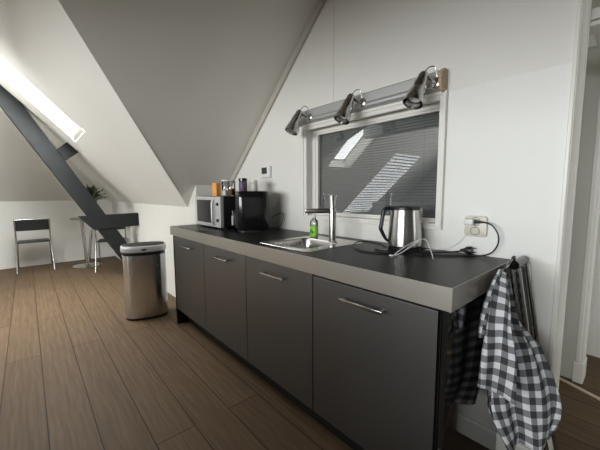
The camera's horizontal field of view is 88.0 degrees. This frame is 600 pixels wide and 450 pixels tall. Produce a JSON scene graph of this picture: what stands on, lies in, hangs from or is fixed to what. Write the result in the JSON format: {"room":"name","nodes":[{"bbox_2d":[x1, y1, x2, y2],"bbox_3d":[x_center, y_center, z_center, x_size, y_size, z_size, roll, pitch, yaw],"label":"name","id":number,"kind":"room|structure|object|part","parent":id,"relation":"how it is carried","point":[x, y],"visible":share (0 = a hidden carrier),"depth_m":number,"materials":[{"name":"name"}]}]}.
{"room":"attic kitchen","nodes":[
{"label":"attic kitchen","id":0,"kind":"room"},
{"bbox_2d":[0,107,109,201],"bbox_3d":[-5.137,-1.658,2.745,6.390,3.014,2.960,-5,8,-41],"label":"ceiling","id":1,"kind":"structure","parent":0,"point":[24,176],"depth_m":4.86,"materials":[{"name":"white paint"}]},
{"bbox_2d":[0,200,114,269],"bbox_3d":[-6.045,0.251,4.040,6.450,1.160,0.120,-5,8,-41],"label":"wall","id":2,"kind":"structure","parent":0,"point":[66,236],"depth_m":5.41,"materials":[{"name":"white paint"}]},
{"bbox_2d":[0,0,188,206],"bbox_3d":[-2.368,-1.607,2.334,3.004,3.060,7.047,-5,8,-41],"label":"ceiling","id":3,"kind":"structure","parent":0,"point":[38,38],"depth_m":2.56,"materials":[{"name":"white paint"}]},
{"bbox_2d":[0,54,83,140],"bbox_3d":[-2.840,-1.517,2.974,1.164,1.185,0.820,-5,8,-41],"label":"window","id":4,"kind":"structure","parent":3,"relation":"attached to","point":[3,74],"depth_m":3.39,"materials":[{"name":"white"}]},
{"bbox_2d":[111,185,203,297],"bbox_3d":[-2.309,0.005,4.589,0.080,1.500,4.070,-5,8,-41],"label":"wall","id":5,"kind":"structure","parent":0,"point":[155,221],"depth_m":3.84,"materials":[{"name":"white paint"}]},
{"bbox_2d":[58,0,318,202],"bbox_3d":[-1.050,-1.499,1.038,3.270,3.058,3.380,-5,8,-41],"label":"ceiling","id":6,"kind":"structure","parent":0,"point":[197,78],"depth_m":2.08,"materials":[{"name":"white paint"}]},
{"bbox_2d":[204,185,227,195],"bbox_3d":[-0.859,0.140,3.208,0.270,1.500,0.070,-5,8,-41],"label":"wall","id":7,"kind":"structure","parent":0,"point":[207,188],"depth_m":3.08,"materials":[{"name":"white paint"}]},
{"bbox_2d":[0,256,599,449],"bbox_3d":[-1.592,1.139,1.169,9.350,0.060,10.500,-5,8,-41],"label":"floor","id":8,"kind":"structure","parent":0,"point":[76,374],"depth_m":1.99,"materials":[{"name":"brown wood"}]},
{"bbox_2d":[13,218,55,273],"bbox_3d":[-4.261,0.303,4.982,0.473,0.826,0.471,-5,8,-41],"label":"chair","id":9,"kind":"object","parent":8,"relation":"on","point":[41,223],"visible":1,"depth_m":4.85,"materials":[{"name":"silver metal"}]},
{"bbox_3d":[-4.302,0.333,4.710,0.030,0.822,0.119,-4,7,-30],"label":"leg","id":10,"kind":"part","parent":9,"relation":"part of","materials":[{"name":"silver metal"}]},
{"bbox_3d":[-4.154,-0.085,4.818,0.410,0.020,0.021,-5,8,-41],"label":"rail","id":11,"kind":"part","parent":9,"relation":"part of","materials":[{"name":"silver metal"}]},
{"bbox_3d":[-4.153,0.003,4.826,0.390,0.163,0.047,-5,8,-41],"label":"backrest","id":12,"kind":"part","parent":9,"relation":"part of","materials":[{"name":"black plastic"}]},
{"bbox_3d":[-4.278,0.256,4.997,0.386,0.025,0.310,-5,8,-41],"label":"seat","id":13,"kind":"part","parent":9,"relation":"part of","materials":[{"name":"black plastic"}]},
{"bbox_3d":[-4.231,0.459,5.274,0.030,0.454,0.100,-4,7,-30],"label":"leg","id":14,"kind":"part","parent":9,"relation":"part of","materials":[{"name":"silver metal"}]},
{"bbox_3d":[-3.982,0.303,4.991,0.043,0.822,0.116,-5,8,-41],"label":"leg","id":15,"kind":"part","parent":9,"relation":"part of","materials":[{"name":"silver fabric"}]},
{"bbox_2d":[0,85,138,259],"bbox_3d":[-3.040,-0.502,4.087,1.603,2.618,0.142,-5,8,-41],"label":"beam","id":16,"kind":"structure","parent":8,"relation":"on","point":[55,159],"depth_m":4.01,"materials":[{"name":"grey paint"}]},
{"bbox_2d":[70,217,101,268],"bbox_3d":[-3.532,0.277,5.322,0.645,0.820,0.630,-5,8,-41],"label":"pedestal table","id":17,"kind":"object","parent":8,"relation":"on","point":[87,253],"visible":0.61,"depth_m":5.24,"materials":[{"name":"grey plastic"}]},
{"bbox_2d":[85,185,105,201],"bbox_3d":[-3.493,-0.402,5.191,0.454,0.556,0.469,4,7,33],"label":"potted plant","id":18,"kind":"object","parent":17,"relation":"on","point":[93,191],"visible":0.29,"depth_m":5.18,"materials":[{"name":"green plant"}]},
{"bbox_2d":[94,227,126,271],"bbox_3d":[-3.047,0.290,5.048,0.473,0.826,0.471,-3,7,-26],"label":"chair","id":19,"kind":"object","parent":8,"relation":"on","point":[99,241],"visible":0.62,"depth_m":4.89,"materials":[{"name":"silver metal"}]},
{"bbox_3d":[-3.158,0.319,4.796,0.030,0.822,0.119,-2,6,-15],"label":"leg","id":20,"kind":"part","parent":19,"relation":"part of","materials":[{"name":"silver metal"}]},
{"bbox_3d":[-3.311,0.468,5.145,0.030,0.454,0.100,-5,7,-37],"label":"leg","id":21,"kind":"part","parent":19,"relation":"part of","materials":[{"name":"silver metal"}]},
{"bbox_3d":[-3.058,0.243,5.066,0.386,0.025,0.310,-3,7,-26],"label":"seat","id":22,"kind":"part","parent":19,"relation":"part of","materials":[{"name":"black plastic"}]},
{"bbox_2d":[120,241,167,320],"bbox_3d":[-1.538,0.543,3.100,0.406,0.728,0.297,-3,7,-26],"label":"trash bin","id":23,"kind":"object","parent":8,"relation":"on","point":[143,263],"visible":1,"depth_m":2.98,"materials":[{"name":"silver metal"}]},
{"bbox_3d":[-1.541,0.217,3.068,0.406,0.059,0.294,-3,7,-26],"label":"lid","id":24,"kind":"part","parent":23,"relation":"part of","materials":[{"name":"silver metal"}]},
{"bbox_2d":[173,235,187,323],"bbox_3d":[-0.934,0.486,3.063,0.582,0.842,0.018,-5,8,-41],"label":"end panel","id":25,"kind":"object","parent":8,"relation":"on","point":[181,317],"visible":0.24,"depth_m":2.91,"materials":[{"name":"black"}]},
{"bbox_2d":[174,236,206,329],"bbox_3d":[-0.741,0.438,2.798,0.612,0.689,0.626,-5,8,-41],"label":"base cabinet","id":26,"kind":"object","parent":8,"relation":"on","point":[189,254],"visible":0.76,"depth_m":2.59,"materials":[{"name":"black paint"}]},
{"bbox_2d":[170,224,510,312],"bbox_3d":[-0.126,0.119,2.097,0.618,0.077,2.506,-5,8,-41],"label":"countertop","id":27,"kind":"structure","parent":26,"relation":"on","point":[447,284],"depth_m":1.32,"materials":[{"name":"laminate"}]},
{"bbox_2d":[195,196,234,228],"bbox_3d":[-0.664,-0.126,2.796,0.421,0.272,0.493,-5,8,-41],"label":"microwave","id":28,"kind":"object","parent":27,"relation":"on","point":[213,211],"visible":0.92,"depth_m":2.56,"materials":[{"name":"silver plastic"}]},
{"bbox_3d":[-0.819,-0.122,2.721,0.032,0.254,0.401,-5,8,-41],"label":"door","id":29,"kind":"part","parent":28,"relation":"part of","materials":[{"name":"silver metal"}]},
{"bbox_3d":[-0.718,-0.106,2.565,0.035,0.222,0.018,-5,8,-41],"label":"handle","id":30,"kind":"part","parent":28,"relation":"part of","materials":[{"name":"silver metal"}]},
{"bbox_2d":[212,183,220,195],"bbox_3d":[-0.720,-0.306,2.680,0.060,0.110,0.045,5,8,40],"label":"carton","id":31,"kind":"object","parent":28,"relation":"on","point":[216,187],"visible":1,"depth_m":2.66,"materials":[{"name":"orange cardboard"}]},
{"bbox_3d":[-0.655,-0.104,2.535,0.032,0.254,0.088,-5,8,-41],"label":"control panel","id":32,"kind":"part","parent":28,"relation":"part of","materials":[{"name":"silver metal"}]},
{"bbox_2d":[221,180,229,195],"bbox_3d":[-0.643,-0.321,2.697,0.073,0.136,0.073,-5,8,-41],"label":"glass jar","id":33,"kind":"object","parent":28,"relation":"on","point":[224,192],"visible":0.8,"depth_m":2.67,"materials":[{"name":"clear glass"}]},
{"bbox_2d":[227,181,235,195],"bbox_3d":[-0.577,-0.309,2.623,0.066,0.126,0.066,-5,8,-41],"label":"glass jar","id":34,"kind":"object","parent":28,"relation":"on","point":[231,191],"visible":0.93,"depth_m":2.60,"materials":[{"name":"clear glass"}]},
{"bbox_2d":[232,191,268,231],"bbox_3d":[-0.390,-0.112,2.453,0.293,0.312,0.248,-1,6,-5],"label":"coffee machine","id":35,"kind":"object","parent":27,"relation":"on","point":[251,214],"visible":1,"depth_m":2.34,"materials":[{"name":"black plastic"}]},
{"bbox_3d":[-0.376,-0.057,2.460,0.262,0.140,0.226,-1,6,-5],"label":"drawer","id":36,"kind":"part","parent":35,"relation":"part of","materials":[{"name":"black plastic"}]},
{"bbox_2d":[239,178,246,190],"bbox_3d":[-0.455,-0.322,2.481,0.068,0.100,0.068,-5,8,-41],"label":"spice jar","id":37,"kind":"object","parent":35,"relation":"on","point":[242,181],"visible":1,"depth_m":2.45,"materials":[{"name":"purple glass"}]},
{"bbox_2d":[250,180,257,190],"bbox_3d":[-0.369,-0.317,2.498,0.056,0.086,0.056,-5,8,-41],"label":"jar","id":38,"kind":"object","parent":35,"relation":"on","point":[254,185],"visible":1,"depth_m":2.47,"materials":[{"name":"grey"}]},
{"bbox_2d":[260,236,362,251],"bbox_3d":[0.067,0.179,1.861,0.464,0.155,0.424,-5,8,-41],"label":"sink","id":39,"kind":"object","parent":27,"relation":"in","point":[305,243],"visible":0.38,"depth_m":1.92,"materials":[{"name":"silver metal"}]},
{"bbox_2d":[272,238,337,248],"bbox_3d":[0.028,0.181,1.838,0.300,0.155,0.310,-5,8,-41],"label":"basin","id":40,"kind":"object","parent":39,"relation":"in","point":[296,243],"depth_m":1.96,"materials":[{"name":"silver metal"}]},
{"bbox_2d":[310,213,317,237],"bbox_3d":[0.091,-0.004,2.022,0.048,0.175,0.061,-5,8,-41],"label":"soap bottle","id":41,"kind":"object","parent":39,"relation":"on","point":[313,229],"visible":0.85,"depth_m":2.01,"materials":[{"name":"green plastic"}]},
{"bbox_2d":[305,194,336,241],"bbox_3d":[0.124,-0.041,1.837,0.189,0.286,0.054,-1,6,-7],"label":"tap","id":42,"kind":"object","parent":27,"relation":"on","point":[331,210],"visible":1,"depth_m":1.83,"materials":[{"name":"silver metal"}]},
{"bbox_3d":[0.111,-0.078,1.840,0.165,0.040,0.026,-1,6,-3],"label":"spout","id":43,"kind":"part","parent":42,"relation":"part of","materials":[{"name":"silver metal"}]},
{"bbox_2d":[379,205,422,251],"bbox_3d":[0.530,0.012,1.619,0.198,0.227,0.168,4,7,35],"label":"electric kettle","id":44,"kind":"object","parent":27,"relation":"on","point":[404,228],"visible":0.99,"depth_m":1.55,"materials":[{"name":"silver metal"}]},
{"bbox_3d":[0.443,-0.004,1.610,0.070,0.186,0.025,0,6,1],"label":"handle","id":45,"kind":"part","parent":44,"relation":"part of","materials":[{"name":"black plastic"}]},
{"bbox_3d":[0.542,-0.089,1.600,0.143,0.021,0.143,0,6,1],"label":"lid","id":46,"kind":"part","parent":44,"relation":"part of","materials":[{"name":"black plastic"}]},
{"bbox_2d":[389,239,433,258],"bbox_3d":[0.516,0.105,1.438,0.191,0.079,0.085,2,6,24],"label":"charging cable","id":47,"kind":"object","parent":27,"relation":"on","point":[417,241],"visible":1,"depth_m":1.45,"materials":[{"name":"white rubber"}]},
{"bbox_2d":[353,241,476,253],"bbox_3d":[0.507,0.111,1.570,0.628,0.040,0.295,5,8,43],"label":"cord","id":48,"kind":"object","parent":27,"relation":"on","point":[469,249],"visible":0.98,"depth_m":1.50,"materials":[{"name":"black plastic"}]},
{"bbox_2d":[375,220,498,256],"bbox_3d":[0.622,0.058,1.460,0.539,0.167,0.097,2,6,20],"label":"power cord","id":49,"kind":"object","parent":27,"relation":"on","point":[475,221],"visible":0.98,"depth_m":1.42,"materials":[{"name":"black plastic"}]},
{"bbox_2d":[425,236,464,249],"bbox_3d":[0.728,0.081,1.545,0.190,0.102,0.028,4,7,37],"label":"cord","id":50,"kind":"object","parent":27,"relation":"on","point":[464,236],"visible":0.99,"depth_m":1.57,"materials":[{"name":"white rubber"}]},
{"bbox_2d":[203,244,247,360],"bbox_3d":[-0.334,0.483,2.337,0.612,0.689,0.603,-5,8,-41],"label":"base cabinet","id":51,"kind":"object","parent":8,"relation":"on","point":[225,270],"visible":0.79,"depth_m":2.12,"materials":[{"name":"black paint"}]},
{"bbox_3d":[-0.536,0.228,2.107,0.042,0.014,0.208,-5,8,-41],"label":"handle","id":52,"kind":"part","parent":51,"relation":"part of","materials":[{"name":"silver metal"}]},
{"bbox_2d":[188,317,364,449],"bbox_3d":[-0.260,0.935,2.060,0.014,0.148,2.436,-5,8,-41],"label":"plinth","id":53,"kind":"object","parent":8,"relation":"on","point":[306,409],"visible":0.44,"depth_m":1.84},
{"bbox_2d":[246,256,314,409],"bbox_3d":[0.062,0.528,1.888,0.612,0.689,0.596,-5,8,-41],"label":"base cabinet","id":54,"kind":"object","parent":8,"relation":"on","point":[279,298],"visible":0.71,"depth_m":1.67,"materials":[{"name":"black paint"}]},
{"bbox_3d":[-0.144,0.272,1.662,0.042,0.014,0.208,-5,8,-41],"label":"handle","id":55,"kind":"part","parent":54,"relation":"part of","materials":[{"name":"silver metal"}]},
{"bbox_2d":[313,275,442,449],"bbox_3d":[0.456,0.573,1.442,0.612,0.687,0.594,-5,8,-41],"label":"base cabinet","id":56,"kind":"object","parent":8,"relation":"on","point":[377,356],"visible":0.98,"depth_m":1.22,"materials":[{"name":"grey laminate"}]},
{"bbox_3d":[0.242,0.316,1.224,0.042,0.014,0.208,-5,8,-41],"label":"handle","id":57,"kind":"part","parent":56,"relation":"part of","materials":[{"name":"silver metal"}]},
{"bbox_2d":[437,292,496,449],"bbox_3d":[0.686,0.668,1.226,0.582,0.842,0.018,-5,8,-41],"label":"end panel","id":58,"kind":"object","parent":8,"relation":"on","point":[465,421],"visible":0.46,"depth_m":1.11,"materials":[{"name":"black"}]},
{"bbox_2d":[509,255,558,449],"bbox_3d":[0.955,0.607,1.248,0.144,0.937,0.217,-5,8,-41],"label":"folded chair","id":59,"kind":"object","parent":8,"relation":"on","point":[518,264],"visible":0.47,"depth_m":1.24,"materials":[{"name":"silver metal"}]},
{"bbox_3d":[0.895,0.622,1.224,0.017,0.912,0.170,-5,8,-41],"label":"leg","id":60,"kind":"part","parent":59,"relation":"part of","materials":[{"name":"silver metal"}]},
{"bbox_3d":[0.894,0.153,1.269,0.144,0.037,0.038,-5,8,-41],"label":"rail","id":61,"kind":"part","parent":59,"relation":"part of","materials":[{"name":"black metal"}]},
{"bbox_2d":[477,256,561,449],"bbox_3d":[0.768,0.470,1.082,0.421,0.665,0.226,-5,8,-41],"label":"tea towel","id":62,"kind":"object","parent":59,"relation":"hanging from","point":[524,402],"visible":1,"depth_m":1.05,"materials":[{"name":"fabric"}]},
{"bbox_3d":[0.911,0.302,1.265,0.102,0.240,0.048,-5,8,-41],"label":"backrest","id":63,"kind":"part","parent":59,"relation":"part of","materials":[{"name":"black plastic"}]},
{"bbox_3d":[0.917,0.625,1.200,0.017,0.912,0.192,-5,8,-41],"label":"leg","id":64,"kind":"part","parent":59,"relation":"part of","materials":[{"name":"silver metal"}]},
{"bbox_3d":[1.008,0.616,1.280,0.017,0.912,0.192,-5,8,-41],"label":"leg","id":65,"kind":"part","parent":59,"relation":"part of","materials":[{"name":"silver metal"}]},
{"bbox_2d":[230,0,576,447],"bbox_3d":[1.334,-0.913,0.885,0.130,4.050,6.320,-5,8,-41],"label":"wall","id":66,"kind":"structure","parent":0,"point":[378,44],"depth_m":1.71,"materials":[{"name":"white paint"}]},
{"bbox_2d":[261,166,271,177],"bbox_3d":[-0.291,-0.456,2.677,0.028,0.100,0.124,-5,8,-41],"label":"thermostat","id":67,"kind":"object","parent":66,"relation":"attached to","point":[265,170],"visible":1,"depth_m":2.66,"materials":[{"name":"white plastic"}]},
{"bbox_2d":[227,0,325,189],"bbox_3d":[0.184,-1.534,2.020,0.022,2.603,2.891,-5,8,-41],"label":"trim","id":68,"kind":"structure","parent":66,"relation":"attached to","point":[320,4],"depth_m":2.44,"materials":[{"name":"beige"}]},
{"bbox_2d":[333,27,333,101],"bbox_3d":[0.217,-1.898,1.958,0.002,2.200,0.004,-5,8,-41],"label":"trim","id":69,"kind":"structure","parent":66,"relation":"attached to","point":[333,27],"depth_m":2.04,"materials":[{"name":"white paint"}]},
{"bbox_2d":[285,66,447,229],"bbox_3d":[0.325,-0.403,1.894,0.306,0.790,1.059,-5,8,-41],"label":"window","id":70,"kind":"structure","parent":66,"relation":"in","point":[436,223],"depth_m":1.80,"materials":[{"name":"white"}]},
{"bbox_3d":[-0.045,-0.710,2.150,0.130,0.176,0.096,-5,8,-41],"label":"lamp shade","id":71,"kind":"part","parent":70,"relation":"part of","materials":[{"name":"silver metal"}]},
{"bbox_3d":[0.257,-0.676,1.808,0.130,0.176,0.096,-5,8,-41],"label":"lamp shade","id":72,"kind":"part","parent":70,"relation":"part of","materials":[{"name":"silver metal"}]},
{"bbox_3d":[0.290,-0.692,1.838,0.221,0.202,1.052,-5,8,-41],"label":"spotlight rail","id":73,"kind":"part","parent":70,"relation":"part of","materials":[{"name":"silver metal"}]},
{"bbox_3d":[0.352,-0.736,1.888,0.056,0.093,1.020,-5,8,-41],"label":"rail","id":74,"kind":"part","parent":70,"relation":"part of","materials":[{"name":"silver metal"}]},
{"bbox_3d":[0.396,-0.041,1.983,0.064,0.009,0.976,-5,8,-41],"label":"sill","id":75,"kind":"part","parent":70,"relation":"part of","materials":[{"name":"white"}]},
{"bbox_2d":[320,112,438,217],"bbox_3d":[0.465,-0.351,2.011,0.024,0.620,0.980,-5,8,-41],"label":"blind","id":76,"kind":"object","parent":70,"relation":"attached to","point":[368,194],"visible":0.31,"depth_m":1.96,"materials":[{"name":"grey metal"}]},
{"bbox_3d":[0.546,-0.608,1.474,0.058,0.044,0.060,-5,8,-41],"label":"bulb","id":77,"kind":"part","parent":70,"relation":"part of","materials":[{"name":"white glass"}]},
{"bbox_3d":[0.549,-0.643,1.477,0.130,0.176,0.096,-5,8,-41],"label":"lamp shade","id":78,"kind":"part","parent":70,"relation":"part of","materials":[{"name":"silver metal"}]},
{"bbox_2d":[441,62,571,264],"bbox_3d":[0.875,-0.243,1.382,0.004,0.780,0.468,-5,8,-41],"label":"wall panel","id":79,"kind":"object","parent":66,"relation":"attached to","point":[506,137],"visible":0.87,"depth_m":1.34,"materials":[{"name":"white paint"}]},
{"bbox_2d":[464,215,487,236],"bbox_3d":[0.822,0.005,1.454,0.016,0.098,0.096,-5,8,-41],"label":"wall socket","id":80,"kind":"object","parent":79,"relation":"attached to","point":[480,229],"visible":0.9,"depth_m":1.44,"materials":[{"name":"beige plastic"}]},
{"bbox_2d":[463,218,475,224],"bbox_3d":[0.793,-0.016,1.451,0.047,0.026,0.042,-5,8,-41],"label":"plug adapter","id":81,"kind":"object","parent":80,"relation":"attached to","point":[467,221],"visible":0.98,"depth_m":1.43,"materials":[{"name":"white plastic"}]},
{"bbox_2d":[495,432,531,449],"bbox_3d":[0.976,1.024,1.397,0.014,0.095,0.170,-5,8,-41],"label":"baseboard","id":82,"kind":"structure","parent":66,"relation":"attached to","point":[500,445],"depth_m":1.44,"materials":[{"name":"white"}]},
{"bbox_2d":[547,0,591,449],"bbox_3d":[1.082,-0.916,1.174,0.154,4.000,0.021,-5,8,-41],"label":"trim","id":83,"kind":"structure","parent":66,"relation":"attached to","point":[583,13],"depth_m":1.23,"materials":[{"name":"white"}]},
{"bbox_2d":[590,7,599,49],"bbox_3d":[1.475,-0.847,1.482,0.825,0.065,0.047,-5,8,-41],"label":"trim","id":84,"kind":"structure","parent":66,"relation":"attached to","point":[595,13],"depth_m":1.23,"materials":[{"name":"white"}]},
{"bbox_2d":[560,0,599,378],"bbox_3d":[1.645,-1.006,2.021,0.100,4.000,0.478,-5,8,-41],"label":"door frame","id":85,"kind":"structure","parent":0,"point":[592,77],"depth_m":1.93,"materials":[{"name":"white paint"}]},
{"bbox_2d":[559,377,599,400],"bbox_3d":[1.872,1.059,1.455,0.027,0.006,1.294,-2,6,-17],"label":"trim","id":86,"kind":"structure","parent":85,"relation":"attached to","point":[560,378],"depth_m":1.92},
{"bbox_2d":[572,35,599,383],"bbox_3d":[1.659,-0.074,2.096,0.143,2.130,0.522,-5,8,-41],"label":"trim","id":87,"kind":"structure","parent":85,"relation":"attached to","point":[580,362],"depth_m":1.91,"materials":[{"name":"white"}]},
{"bbox_2d":[586,214,599,357],"bbox_3d":[3.206,-0.907,0.986,0.085,4.000,4.000,-5,8,-41],"label":"wall","id":88,"kind":"structure","parent":0,"point":[593,343],"depth_m":2.28,"materials":[{"name":"white paint"}]}
]}

